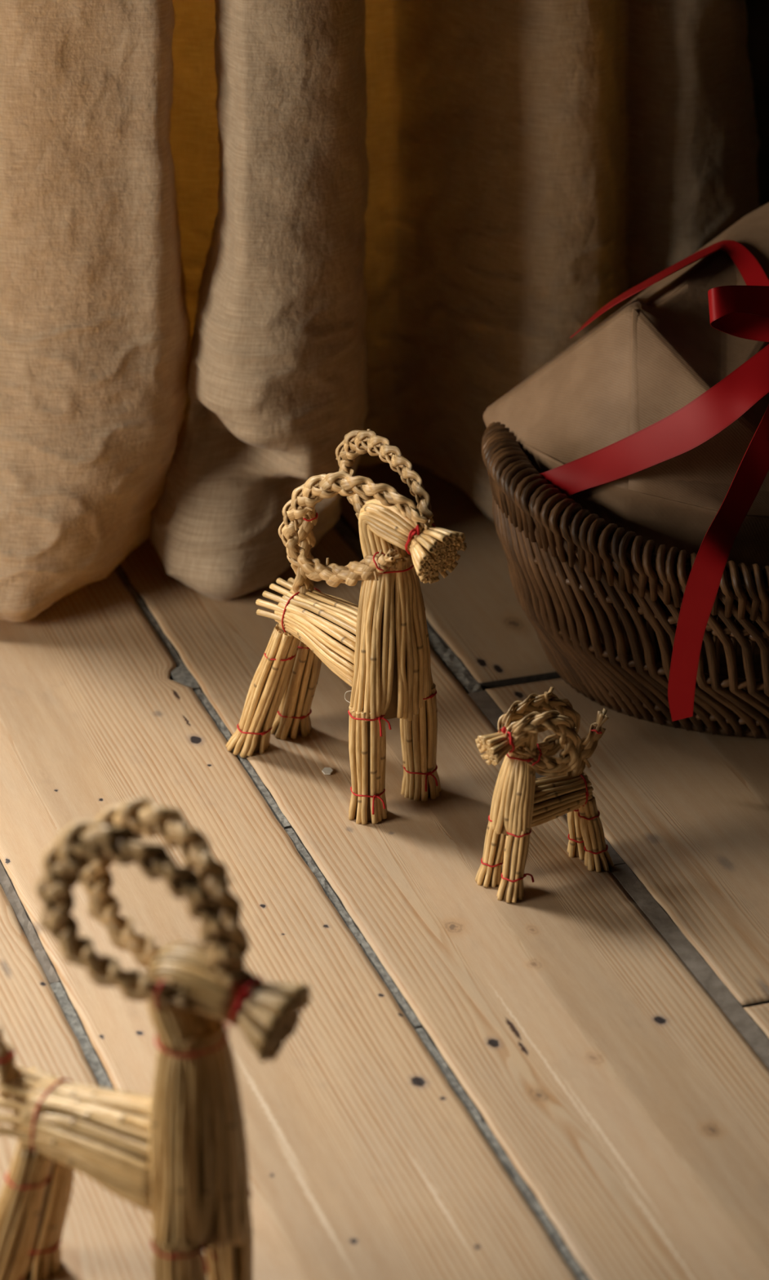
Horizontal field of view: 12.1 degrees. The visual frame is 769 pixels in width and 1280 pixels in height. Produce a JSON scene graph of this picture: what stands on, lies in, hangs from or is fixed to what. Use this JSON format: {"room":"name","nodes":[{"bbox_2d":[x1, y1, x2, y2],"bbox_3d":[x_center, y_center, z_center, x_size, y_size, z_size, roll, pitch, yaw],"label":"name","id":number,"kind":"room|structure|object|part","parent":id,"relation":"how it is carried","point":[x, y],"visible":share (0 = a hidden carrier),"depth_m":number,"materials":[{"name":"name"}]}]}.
{"room":"living room","nodes":[
{"label":"living room","id":0,"kind":"room"},
{"bbox_2d":[0,462,768,1279],"bbox_3d":[-0.100,0.117,2.055,2.200,0.030,2.400,0,26,0],"label":"floor","id":1,"kind":"structure","parent":0,"point":[569,1079],"depth_m":1.92,"materials":[{"name":"brown wood"}]},
{"bbox_2d":[0,796,311,1279],"bbox_3d":[-0.109,0.187,1.566,0.165,0.272,0.071,12,28,24],"label":"goat","id":2,"kind":"object","parent":1,"relation":"on","point":[178,1153],"visible":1,"depth_m":1.55},
{"bbox_3d":[-0.167,0.260,1.618,0.042,0.093,0.019,2,26,3],"label":"leg","id":3,"kind":"part","parent":2,"relation":"part of","materials":[{"name":"wicker"}]},
{"bbox_3d":[-0.155,0.249,1.639,0.019,0.093,0.042,-20,32,-35],"label":"leg","id":4,"kind":"part","parent":2,"relation":"part of","materials":[{"name":"wicker"}]},
{"bbox_3d":[-0.088,0.290,1.577,0.018,0.074,0.017,12,28,24],"label":"leg","id":5,"kind":"part","parent":2,"relation":"part of","materials":[{"name":"wicker"}]},
{"bbox_3d":[-0.068,0.273,1.612,0.018,0.074,0.017,12,28,24],"label":"leg","id":6,"kind":"part","parent":2,"relation":"part of","materials":[{"name":"wicker"}]},
{"bbox_2d":[321,767,333,774],"bbox_3d":[-0.033,0.076,2.104,0.006,0.001,0.007,0,26,0],"label":"chip","id":7,"kind":"object","parent":1,"relation":"on","point":[326,771],"visible":1,"depth_m":2.10,"materials":[{"name":"wood"}]},
{"bbox_2d":[225,428,466,824],"bbox_3d":[-0.020,-0.012,2.051,0.070,0.209,0.169,-22,33,-37],"label":"goat","id":8,"kind":"object","parent":1,"relation":"on","point":[380,646],"visible":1,"depth_m":2.03},
{"bbox_3d":[-0.070,0.028,2.106,0.046,0.086,0.018,21,33,37],"label":"leg","id":9,"kind":"part","parent":8,"relation":"part of","materials":[{"name":"wicker"}]},
{"bbox_3d":[-0.048,0.019,2.124,0.018,0.086,0.046,-18,31,-33],"label":"leg","id":10,"kind":"part","parent":8,"relation":"part of","materials":[{"name":"wicker"}]},
{"bbox_3d":[-0.009,0.069,2.043,0.016,0.068,0.017,-22,33,-37],"label":"leg","id":11,"kind":"part","parent":8,"relation":"part of","materials":[{"name":"wicker"}]},
{"bbox_3d":[0.021,0.057,2.067,0.016,0.068,0.017,-22,33,-37],"label":"leg","id":12,"kind":"part","parent":8,"relation":"part of","materials":[{"name":"wicker"}]},
{"bbox_2d":[475,686,613,902],"bbox_3d":[0.087,0.080,1.972,0.085,0.110,0.037,-16,30,-29],"label":"goat","id":13,"kind":"object","parent":1,"relation":"on","point":[521,802],"visible":1,"depth_m":1.96},
{"bbox_3d":[0.060,0.114,1.981,0.015,0.041,0.010,-16,30,-29],"label":"leg","id":14,"kind":"part","parent":13,"relation":"part of","materials":[{"name":"wicker"}]},
{"bbox_3d":[0.070,0.121,1.966,0.015,0.041,0.010,-16,30,-29],"label":"leg","id":15,"kind":"part","parent":13,"relation":"part of","materials":[{"name":"wicker"}]},
{"bbox_3d":[0.107,0.100,2.006,0.017,0.044,0.012,-16,30,-29],"label":"leg","id":16,"kind":"part","parent":13,"relation":"part of","materials":[{"name":"wicker"}]},
{"bbox_3d":[0.116,0.105,1.994,0.017,0.044,0.012,-16,30,-29],"label":"leg","id":17,"kind":"part","parent":13,"relation":"part of","materials":[{"name":"wicker"}]},
{"bbox_2d":[481,422,768,738],"bbox_3d":[0.245,-0.054,2.194,0.374,0.156,0.292,-2,26,-4],"label":"wicker basket","id":18,"kind":"object","parent":1,"relation":"on","point":[606,625],"visible":0.71,"depth_m":2.11,"materials":[{"name":"brown wicker"}]},
{"bbox_2d":[483,202,768,721],"bbox_3d":[0.174,-0.130,2.166,0.230,0.232,0.332,0,26,0],"label":"parcel","id":19,"kind":"object","parent":18,"relation":"in","point":[654,421],"visible":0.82,"depth_m":2.10,"materials":[{"name":"paper"}]},
{"bbox_2d":[745,0,768,206],"bbox_3d":[0.275,-0.994,2.252,1.450,1.800,0.120,0,26,0],"label":"wall","id":20,"kind":"structure","parent":0,"point":[757,11],"depth_m":2.48,"materials":[{"name":"paint"}]},
{"bbox_2d":[0,0,760,622],"bbox_3d":[-0.067,-0.751,2.095,0.671,1.501,0.345,0,26,0],"label":"curtain","id":21,"kind":"object","parent":20,"relation":"hanging from","point":[239,239],"visible":0.8,"depth_m":2.27,"materials":[{"name":"fabric"}]}
]}

